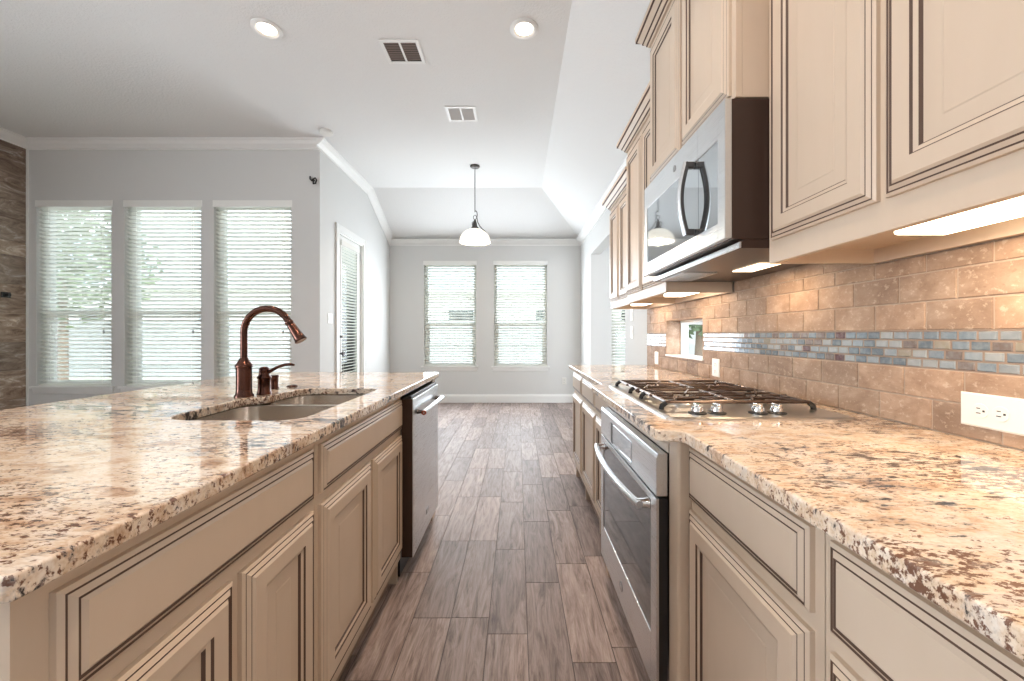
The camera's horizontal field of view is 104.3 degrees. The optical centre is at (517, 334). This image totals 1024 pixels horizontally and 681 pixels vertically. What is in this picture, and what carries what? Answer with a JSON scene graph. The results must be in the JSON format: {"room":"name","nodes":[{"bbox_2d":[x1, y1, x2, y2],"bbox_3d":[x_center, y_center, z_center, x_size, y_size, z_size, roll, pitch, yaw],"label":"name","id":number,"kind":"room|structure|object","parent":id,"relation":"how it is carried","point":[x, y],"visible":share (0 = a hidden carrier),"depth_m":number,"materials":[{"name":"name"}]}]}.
{"room":"kitchen","nodes":[
{"label":"kitchen","id":0,"kind":"room"},
{"bbox_2d":[0,139,25,409],"bbox_3d":[-5.470,-0.494,2.405,0.100,3.308,4.010,0,0,0],"label":"stone wall","id":1,"kind":"structure","parent":0,"point":[12,157],"depth_m":4.27,"materials":[{"name":"brown stone"}]},
{"bbox_2d":[0,292,10,297],"bbox_3d":[-5.395,-0.425,4.210,0.050,0.060,0.080,0,0,0],"label":"wall bracket","id":2,"kind":"object","parent":1,"relation":"attached to","point":[2,294],"visible":1,"depth_m":4.20,"materials":[{"name":"black metal"}]},
{"bbox_2d":[25,149,28,405],"bbox_3d":[-5.423,-0.494,4.400,0.018,3.308,0.020,0,0,0],"label":"trim","id":3,"kind":"structure","parent":1,"relation":"attached to","point":[27,150],"depth_m":4.40,"materials":[{"name":"white"}]},
{"bbox_2d":[29,150,304,405],"bbox_3d":[-3.935,-0.494,4.490,3.170,3.308,0.160,0,0,0],"label":"wall","id":4,"kind":"structure","parent":0,"point":[117,176],"depth_m":4.41,"materials":[{"name":"white paint"}]},
{"bbox_2d":[29,211,114,393],"bbox_3d":[-4.915,-0.415,4.470,0.920,2.130,0.190,0,0,0],"label":"window","id":5,"kind":"structure","parent":4,"relation":"in","point":[42,389],"depth_m":4.50,"materials":[{"name":"white"}]},
{"bbox_2d":[35,200,111,384],"bbox_3d":[-4.915,-0.466,4.439,0.854,2.053,0.067,0,0,0],"label":"window blind","id":6,"kind":"object","parent":5,"relation":"attached to","point":[47,205],"visible":0.88,"depth_m":4.44,"materials":[{"name":"white plastic"}]},
{"bbox_2d":[117,211,200,391],"bbox_3d":[-3.931,-0.415,4.470,0.938,2.130,0.190,0,0,0],"label":"window","id":7,"kind":"structure","parent":4,"relation":"in","point":[127,388],"depth_m":4.50,"materials":[{"name":"white"}]},
{"bbox_2d":[123,200,201,384],"bbox_3d":[-3.931,-0.466,4.439,0.872,2.053,0.067,0,0,0],"label":"window blind","id":8,"kind":"object","parent":7,"relation":"attached to","point":[134,205],"visible":0.89,"depth_m":4.44,"materials":[{"name":"white plastic"}]},
{"bbox_2d":[220,211,290,377],"bbox_3d":[-2.937,-0.415,4.470,0.943,2.130,0.190,0,0,0],"label":"window","id":9,"kind":"structure","parent":4,"relation":"in","point":[221,370],"depth_m":4.51,"materials":[{"name":"white"}]},
{"bbox_2d":[213,200,291,376],"bbox_3d":[-2.937,-0.466,4.439,0.877,2.053,0.067,0,0,0],"label":"window blind","id":10,"kind":"object","parent":9,"relation":"attached to","point":[223,205],"visible":0.79,"depth_m":4.44,"materials":[{"name":"white plastic"}]},
{"bbox_2d":[0,0,650,238],"bbox_3d":[-2.220,-1.949,2.115,6.600,0.638,9.430,0,0,0],"label":"ceiling","id":11,"kind":"structure","parent":0,"point":[553,107],"depth_m":3.41,"materials":[{"name":"white paint"}]},
{"bbox_2d":[250,18,282,39],"bbox_3d":[-1.757,-2.141,2.790,0.196,0.014,0.196,0,0,0],"label":"recessed light","id":12,"kind":"object","parent":11,"relation":"in","point":[268,29],"visible":1,"depth_m":2.78,"materials":[{"name":"white"}]},
{"bbox_2d":[319,128,332,136],"bbox_3d":[-2.020,-2.130,4.200,0.136,0.036,0.136,0,0,0],"label":"smoke detector","id":13,"kind":"object","parent":11,"relation":"attached to","point":[323,131],"visible":1,"depth_m":4.17,"materials":[{"name":"white plastic"}]},
{"bbox_2d":[378,39,425,63],"bbox_3d":[-0.868,-2.144,3.018,0.289,0.008,0.255,0,0,0],"label":"ceiling vent","id":14,"kind":"object","parent":11,"relation":"in","point":[396,51],"visible":1,"depth_m":3.01,"materials":[{"name":"white metal"}]},
{"bbox_2d":[445,106,477,120],"bbox_3d":[-0.541,-2.144,3.862,0.287,0.008,0.255,0,0,0],"label":"ceiling vent","id":15,"kind":"object","parent":11,"relation":"in","point":[454,113],"visible":1,"depth_m":3.85,"materials":[{"name":"white metal"}]},
{"bbox_2d":[459,164,490,245],"bbox_3d":[-0.541,-1.663,5.060,0.396,0.970,0.396,0,0,0],"label":"pendant lamp","id":16,"kind":"object","parent":11,"relation":"hanging from","point":[474,236],"visible":1,"depth_m":5.01,"materials":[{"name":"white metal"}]},
{"bbox_2d":[510,18,537,39],"bbox_3d":[0.046,-2.141,2.790,0.196,0.014,0.196,0,0,0],"label":"recessed light","id":17,"kind":"object","parent":11,"relation":"in","point":[521,28],"visible":1,"depth_m":2.78,"materials":[{"name":"white"}]},
{"bbox_2d":[305,150,389,371],"bbox_3d":[-2.270,-0.494,5.620,0.160,3.308,2.420,0,0,0],"label":"wall","id":18,"kind":"structure","parent":0,"point":[335,197],"depth_m":4.69,"materials":[{"name":"white paint"}]},
{"bbox_2d":[0,127,318,149],"bbox_3d":[-3.805,-2.099,2.405,3.230,0.098,4.010,0,0,0],"label":"trim","id":19,"kind":"structure","parent":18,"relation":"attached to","point":[30,143],"depth_m":4.36,"materials":[{"name":"white wood"}]},
{"bbox_2d":[309,176,316,183],"bbox_3d":[-2.252,-1.709,4.393,0.101,0.100,0.043,0,0,0],"label":"stub","id":20,"kind":"object","parent":18,"relation":"attached to","point":[312,180],"visible":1,"depth_m":4.38,"materials":[{"name":"black metal"}]},
{"bbox_2d":[327,313,332,323],"bbox_3d":[-2.185,-0.192,4.645,0.010,0.118,0.120,0,0,0],"label":"light switch","id":21,"kind":"object","parent":18,"relation":"attached to","point":[329,316],"visible":1,"depth_m":4.63,"materials":[{"name":"white plastic"}]},
{"bbox_2d":[335,222,366,371],"bbox_3d":[-2.249,-0.098,5.250,0.202,2.515,0.940,0,0,0],"label":"door","id":22,"kind":"structure","parent":18,"relation":"in","point":[341,232],"depth_m":5.36,"materials":[{"name":"white wood"}]},
{"bbox_2d":[340,239,359,371],"bbox_3d":[-2.222,-0.145,5.250,0.068,2.092,0.580,0,0,0],"label":"window blind","id":23,"kind":"object","parent":22,"relation":"attached to","point":[349,254],"visible":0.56,"depth_m":5.27,"materials":[{"name":"white plastic"}]},
{"bbox_2d":[316,137,393,245],"bbox_3d":[-2.147,-1.834,5.577,0.085,0.628,2.504,0,0,0],"label":"trim","id":24,"kind":"structure","parent":18,"relation":"attached to","point":[322,144],"depth_m":5.30,"materials":[{"name":"white wood"}]},
{"bbox_2d":[390,246,579,393],"bbox_3d":[-0.555,-0.235,6.910,3.590,2.790,0.160,0,0,0],"label":"wall","id":25,"kind":"structure","parent":0,"point":[407,269],"depth_m":6.83,"materials":[{"name":"white paint"}]},
{"bbox_2d":[421,267,478,370],"bbox_3d":[-1.159,-0.322,6.890,0.983,1.877,0.190,0,0,0],"label":"window","id":26,"kind":"structure","parent":25,"relation":"in","point":[424,368],"depth_m":6.92,"materials":[{"name":"white wood"}]},
{"bbox_2d":[423,261,476,365],"bbox_3d":[-1.159,-0.372,6.859,0.917,1.800,0.067,0,0,0],"label":"window blind","id":27,"kind":"object","parent":26,"relation":"attached to","point":[431,264],"visible":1,"depth_m":6.87,"materials":[{"name":"white plastic"}]},
{"bbox_2d":[438,394,572,402],"bbox_3d":[-0.555,1.087,6.280,3.270,0.145,1.100,0,0,0],"label":"baseboard","id":28,"kind":"structure","parent":25,"relation":"attached to","point":[448,398],"depth_m":6.81,"materials":[{"name":"white"}]},
{"bbox_2d":[390,155,627,245],"bbox_3d":[-0.555,-1.581,5.065,3.270,0.098,3.530,0,0,0],"label":"trim","id":29,"kind":"structure","parent":25,"relation":"attached to","point":[599,209],"depth_m":6.76,"materials":[{"name":"white wood"}]},
{"bbox_2d":[491,266,549,370],"bbox_3d":[0.051,-0.322,6.890,0.999,1.877,0.190,0,0,0],"label":"window","id":30,"kind":"structure","parent":25,"relation":"in","point":[495,368],"depth_m":6.92,"materials":[{"name":"white wood"}]},
{"bbox_2d":[493,261,547,365],"bbox_3d":[0.051,-0.372,6.859,0.933,1.800,0.067,0,0,0],"label":"window blind","id":31,"kind":"object","parent":30,"relation":"attached to","point":[501,264],"visible":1,"depth_m":6.87,"materials":[{"name":"white plastic"}]},
{"bbox_2d":[338,403,649,680],"bbox_3d":[-1.060,1.220,2.165,8.920,0.120,9.530,0,0,0],"label":"floor","id":32,"kind":"structure","parent":0,"point":[508,579],"depth_m":1.92,"materials":[{"name":"brown wood"}]},
{"bbox_2d":[0,443,313,680],"bbox_3d":[-0.841,0.718,0.754,0.619,0.884,0.645,0,0,0],"label":"base cabinet","id":33,"kind":"object","parent":32,"relation":"on","point":[221,589],"visible":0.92,"depth_m":0.67,"materials":[{"name":"beige paint"}]},
{"bbox_2d":[222,397,401,680],"bbox_3d":[-0.841,0.718,1.476,0.619,0.884,0.793,0,0,0],"label":"base cabinet","id":34,"kind":"object","parent":32,"relation":"on","point":[358,465],"visible":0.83,"depth_m":1.30,"materials":[{"name":"beige paint"}]},
{"bbox_2d":[398,382,443,576],"bbox_3d":[-0.792,0.724,2.164,0.706,0.872,0.581,0,0,0],"label":"dishwasher","id":35,"kind":"object","parent":32,"relation":"on","point":[419,431],"visible":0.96,"depth_m":1.97,"materials":[{"name":"silver metal"}]},
{"bbox_2d":[573,372,583,481],"bbox_3d":[0.762,0.718,3.047,0.625,0.884,0.455,0,0,0],"label":"base cabinet","id":36,"kind":"object","parent":32,"relation":"on","point":[578,399],"visible":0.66,"depth_m":3.04,"materials":[{"name":"beige paint"}]},
{"bbox_2d":[582,378,597,513],"bbox_3d":[0.762,0.718,2.579,0.625,0.884,0.478,0,0,0],"label":"base cabinet","id":37,"kind":"object","parent":32,"relation":"on","point":[589,412],"visible":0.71,"depth_m":2.56,"materials":[{"name":"beige paint"}]},
{"bbox_2d":[595,394,605,533],"bbox_3d":[0.762,0.718,2.147,0.625,0.884,0.383,0,0,0],"label":"base cabinet","id":38,"kind":"object","parent":32,"relation":"on","point":[599,403],"visible":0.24,"depth_m":2.25,"materials":[{"name":"beige paint"}]},
{"bbox_2d":[606,403,691,680],"bbox_3d":[0.753,0.718,1.512,0.643,0.884,0.881,0,0,0],"label":"base cabinet","id":39,"kind":"object","parent":32,"relation":"on","point":[680,503],"visible":0.12,"depth_m":1.07,"materials":[{"name":"beige paint"}]},
{"bbox_2d":[594,407,668,680],"bbox_3d":[0.690,0.690,1.519,0.720,0.697,0.756,0,0,0],"label":"wall oven","id":40,"kind":"object","parent":39,"relation":"in","point":[634,469],"visible":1,"depth_m":1.30,"materials":[{"name":"silver metal"}]},
{"bbox_2d":[569,365,1023,660],"bbox_3d":[0.718,0.261,1.692,0.720,0.029,3.185,0,0,0],"label":"countertop","id":41,"kind":"structure","parent":39,"relation":"on","point":[941,514],"depth_m":0.65,"materials":[{"name":"beige stone"}]},
{"bbox_2d":[609,380,855,419],"bbox_3d":[0.710,0.228,1.526,0.552,0.036,0.760,0,0,0],"label":"gas cooktop","id":42,"kind":"object","parent":41,"relation":"in","point":[689,399],"visible":1,"depth_m":1.34,"materials":[{"name":"silver metal"}]},
{"bbox_2d":[689,448,825,680],"bbox_3d":[0.762,0.718,0.840,0.625,0.884,0.461,0,0,0],"label":"base cabinet","id":43,"kind":"object","parent":32,"relation":"on","point":[757,568],"visible":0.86,"depth_m":0.78,"materials":[{"name":"beige paint"}]},
{"bbox_2d":[826,534,1023,680],"bbox_3d":[0.762,0.718,0.367,0.625,0.884,0.479,0,0,0],"label":"base cabinet","id":44,"kind":"object","parent":32,"relation":"on","point":[879,628],"visible":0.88,"depth_m":0.48,"materials":[{"name":"beige paint"}]},
{"bbox_2d":[600,245,611,364],"bbox_3d":[2.360,-0.265,5.950,2.280,2.850,0.140,0,0,0],"label":"wall","id":45,"kind":"structure","parent":0,"point":[605,304],"depth_m":5.88,"materials":[{"name":"white paint"}]},
{"bbox_2d":[612,310,624,364],"bbox_3d":[1.755,-0.318,5.930,0.820,1.885,0.170,0,0,0],"label":"window","id":46,"kind":"structure","parent":45,"relation":"in","point":[612,310],"depth_m":5.96,"materials":[{"name":"white plastic"}]},
{"bbox_2d":[612,309,624,363],"bbox_3d":[1.755,-0.368,5.909,0.754,1.808,0.066,0,0,0],"label":"window blind","id":47,"kind":"object","parent":46,"relation":"attached to","point":[612,309],"visible":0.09,"depth_m":5.93,"materials":[{"name":"white plastic"}]},
{"bbox_2d":[688,322,702,324],"bbox_3d":[2.725,-0.318,5.930,0.740,1.885,0.170,0,0,0],"label":"window","id":48,"kind":"structure","parent":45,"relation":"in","point":[693,323],"depth_m":5.96,"materials":[{"name":"white wood"}]},
{"bbox_2d":[580,209,1023,450],"bbox_3d":[1.150,-0.235,2.115,0.140,2.790,9.430,0,0,0],"label":"wall","id":49,"kind":"structure","parent":0,"point":[597,240],"depth_m":5.88,"materials":[{"name":"white paint"}]},
{"bbox_2d":[630,326,632,338],"bbox_3d":[1.075,-0.025,3.750,0.010,0.118,0.075,0,0,0],"label":"light switch","id":50,"kind":"object","parent":49,"relation":"attached to","point":[631,327],"visible":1,"depth_m":3.74,"materials":[{"name":"white plastic"}]},
{"bbox_2d":[630,309,632,320],"bbox_3d":[1.075,-0.188,3.750,0.010,0.118,0.075,0,0,0],"label":"light switch","id":51,"kind":"object","parent":49,"relation":"attached to","point":[631,310],"visible":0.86,"depth_m":3.75,"materials":[{"name":"white plastic"}]},
{"bbox_2d":[602,166,675,308],"bbox_3d":[0.884,-0.657,2.965,0.359,0.892,0.721,0,0,0],"label":"upper cabinet","id":52,"kind":"object","parent":49,"relation":"attached to","point":[615,200],"visible":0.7,"depth_m":2.97,"materials":[{"name":"beige paint"}]},
{"bbox_2d":[631,304,648,305],"bbox_3d":[0.925,-0.238,2.930,0.110,0.026,0.300,0,0,0],"label":"light","id":53,"kind":"object","parent":52,"relation":"attached to","point":[631,304],"visible":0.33,"depth_m":3.01,"materials":[{"name":"white plastic"}]},
{"bbox_2d":[616,81,731,302],"bbox_3d":[0.870,-0.755,2.315,0.389,1.086,0.810,0,0,0],"label":"upper cabinet","id":54,"kind":"object","parent":49,"relation":"attached to","point":[634,140],"visible":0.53,"depth_m":2.35,"materials":[{"name":"beige paint"}]},
{"bbox_2d":[664,293,695,296],"bbox_3d":[0.920,-0.238,2.195,0.120,0.026,0.330,0,0,0],"label":"light","id":55,"kind":"object","parent":54,"relation":"attached to","point":[665,294],"visible":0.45,"depth_m":2.27,"materials":[{"name":"white plastic"}]},
{"bbox_2d":[665,319,703,360],"bbox_3d":[1.142,0.019,2.580,0.156,0.261,0.579,0,0,0],"label":"trim","id":56,"kind":"structure","parent":49,"relation":"attached to","point":[683,324],"depth_m":2.84,"materials":[{"name":"white wood"}]},
{"bbox_2d":[635,0,768,182],"bbox_3d":[0.828,-1.100,1.567,0.472,0.776,0.876,0,0,0],"label":"upper cabinet","id":57,"kind":"object","parent":49,"relation":"attached to","point":[704,53],"visible":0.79,"depth_m":1.42,"materials":[{"name":"beige paint"}]},
{"bbox_2d":[645,98,804,281],"bbox_3d":[0.811,-0.482,1.567,0.497,0.452,0.754,0,0,0],"label":"microwave","id":58,"kind":"object","parent":57,"relation":"attached to","point":[707,209],"visible":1,"depth_m":1.31,"materials":[{"name":"grey metal"}]},
{"bbox_2d":[647,235,1023,450],"bbox_3d":[1.119,-0.033,1.694,0.101,0.555,3.187,0,0,0],"label":"tile backsplash","id":59,"kind":"structure","parent":49,"relation":"attached to","point":[901,340],"depth_m":1.18,"materials":[{"name":"brown tile"}]},
{"bbox_2d":[655,352,658,364],"bbox_3d":[1.065,0.176,3.050,0.008,0.096,0.076,0,0,0],"label":"power outlet","id":60,"kind":"object","parent":59,"relation":"attached to","point":[656,353],"visible":1,"depth_m":3.02,"materials":[{"name":"white plastic"}]},
{"bbox_2d":[712,358,719,376],"bbox_3d":[1.065,0.176,2.140,0.008,0.096,0.076,0,0,0],"label":"power outlet","id":61,"kind":"object","parent":59,"relation":"attached to","point":[715,362],"visible":1,"depth_m":2.13,"materials":[{"name":"white plastic"}]},
{"bbox_2d":[961,391,1023,435],"bbox_3d":[1.065,0.174,0.894,0.008,0.078,0.126,0,0,0],"label":"power outlet","id":62,"kind":"object","parent":59,"relation":"attached to","point":[992,412],"visible":1,"depth_m":0.89,"materials":[{"name":"white plastic"}]},
{"bbox_2d":[972,404,988,417],"bbox_3d":[1.062,0.174,0.913,0.002,0.033,0.031,0,0,0],"label":"receptacle","id":63,"kind":"object","parent":62,"relation":"attached to","point":[978,410],"depth_m":0.91,"materials":[{"name":"white plastic"}]},
{"bbox_2d":[992,407,1009,421],"bbox_3d":[1.062,0.174,0.875,0.002,0.033,0.031,0,0,0],"label":"receptacle","id":64,"kind":"object","parent":62,"relation":"attached to","point":[999,414],"depth_m":0.87,"materials":[{"name":"white plastic"}]},
{"bbox_2d":[769,0,1023,263],"bbox_3d":[0.877,-0.777,0.813,0.374,1.132,0.866,0,0,0],"label":"upper cabinet","id":65,"kind":"object","parent":49,"relation":"attached to","point":[886,117],"visible":0.99,"depth_m":0.82,"materials":[{"name":"beige paint"}]},
{"bbox_2d":[894,196,1023,234],"bbox_3d":[0.907,-0.238,0.688,0.125,0.026,0.435,0,0,0],"label":"light","id":66,"kind":"object","parent":65,"relation":"attached to","point":[1013,208],"visible":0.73,"depth_m":0.78,"materials":[{"name":"white plastic"}]},
{"bbox_3d":[-0.915,0.718,1.496,0.769,0.884,2.128,0,0,0],"label":"wall","id":67,"kind":"structure","parent":0,"visible":0},
{"bbox_2d":[0,372,438,602],"bbox_3d":[-1.109,0.261,1.520,1.183,0.029,2.230,0,0,0],"label":"countertop","id":68,"kind":"structure","parent":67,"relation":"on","point":[82,478],"depth_m":0.83,"materials":[{"name":"stone"}]},
{"bbox_2d":[234,305,306,397],"bbox_3d":[-0.987,0.064,1.592,0.282,0.365,0.068,0,0,0],"label":"kitchen faucet","id":69,"kind":"object","parent":68,"relation":"on","point":[244,366],"visible":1,"depth_m":1.58,"materials":[{"name":"brown metal"}]},
{"bbox_2d":[234,358,253,397],"bbox_3d":[-1.094,0.169,1.592,0.068,0.155,0.068,0,0,0],"label":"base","id":70,"kind":"object","parent":69,"relation":"attached to","point":[244,366],"depth_m":1.57,"materials":[{"name":"brown metal"}]},
{"bbox_2d":[271,375,279,388],"bbox_3d":[-1.118,0.214,1.827,0.044,0.064,0.044,0,0,0],"label":"air gap cap","id":71,"kind":"object","parent":68,"relation":"on","point":[275,378],"visible":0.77,"depth_m":1.81,"materials":[{"name":"brown metal"}]},
{"bbox_2d":[257,363,294,394],"bbox_3d":[-1.006,0.180,1.658,0.153,0.131,0.054,0,0,0],"label":"handle","id":72,"kind":"object","parent":68,"relation":"on","point":[264,377],"visible":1,"depth_m":1.64,"materials":[{"name":"brown metal"}]},
{"bbox_2d":[193,395,361,419],"bbox_3d":[-0.846,0.384,1.492,0.436,0.216,0.692,0,0,0],"label":"sink","id":73,"kind":"object","parent":68,"relation":"in","point":[296,407],"visible":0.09,"depth_m":1.55,"materials":[{"name":"silver metal"}]},
{"label":"outside","id":74,"kind":"structure","parent":0,"visible":0},
{"bbox_2d":[69,377,200,379],"bbox_3d":[-5.000,1.390,22.305,50.000,0.140,35.390,0,0,0],"label":"lawn","id":75,"kind":"structure","parent":74,"point":[70,378],"depth_m":12.08,"materials":[{"name":"green plant"}]},
{"bbox_2d":[57,211,163,379],"bbox_3d":[-12.629,-1.252,11.016,4.335,5.152,4.365,0,0,0],"label":"tree","id":76,"kind":"object","parent":75,"relation":"on","point":[58,370],"visible":0.16,"depth_m":10.96,"materials":[{"name":"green plant"}]},
{"bbox_2d":[57,223,290,319],"bbox_3d":[-16.300,-2.160,20.000,16.300,6.960,10.900,0,0,0],"label":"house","id":77,"kind":"structure","parent":75,"relation":"on","point":[142,223],"depth_m":15.49,"materials":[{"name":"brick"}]},
{"bbox_2d":[57,321,695,375],"bbox_3d":[-3.473,0.426,12.490,25.055,1.788,0.060,0,0,0],"label":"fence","id":78,"kind":"object","parent":75,"relation":"on","point":[691,342],"visible":0.02,"depth_m":12.50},
{"bbox_2d":[429,267,624,362],"bbox_3d":[0.750,-1.960,19.750,12.400,6.560,9.400,0,0,0],"label":"house","id":79,"kind":"structure","parent":75,"relation":"on","point":[429,267],"depth_m":15.50,"materials":[{"name":"brick"}]},
{"bbox_2d":[688,325,702,355],"bbox_3d":[4.938,-0.643,10.791,3.146,3.935,3.072,0,0,0],"label":"tree","id":80,"kind":"object","parent":75,"relation":"on","point":[699,328],"visible":0.02,"depth_m":10.71,"materials":[{"name":"green plant"}]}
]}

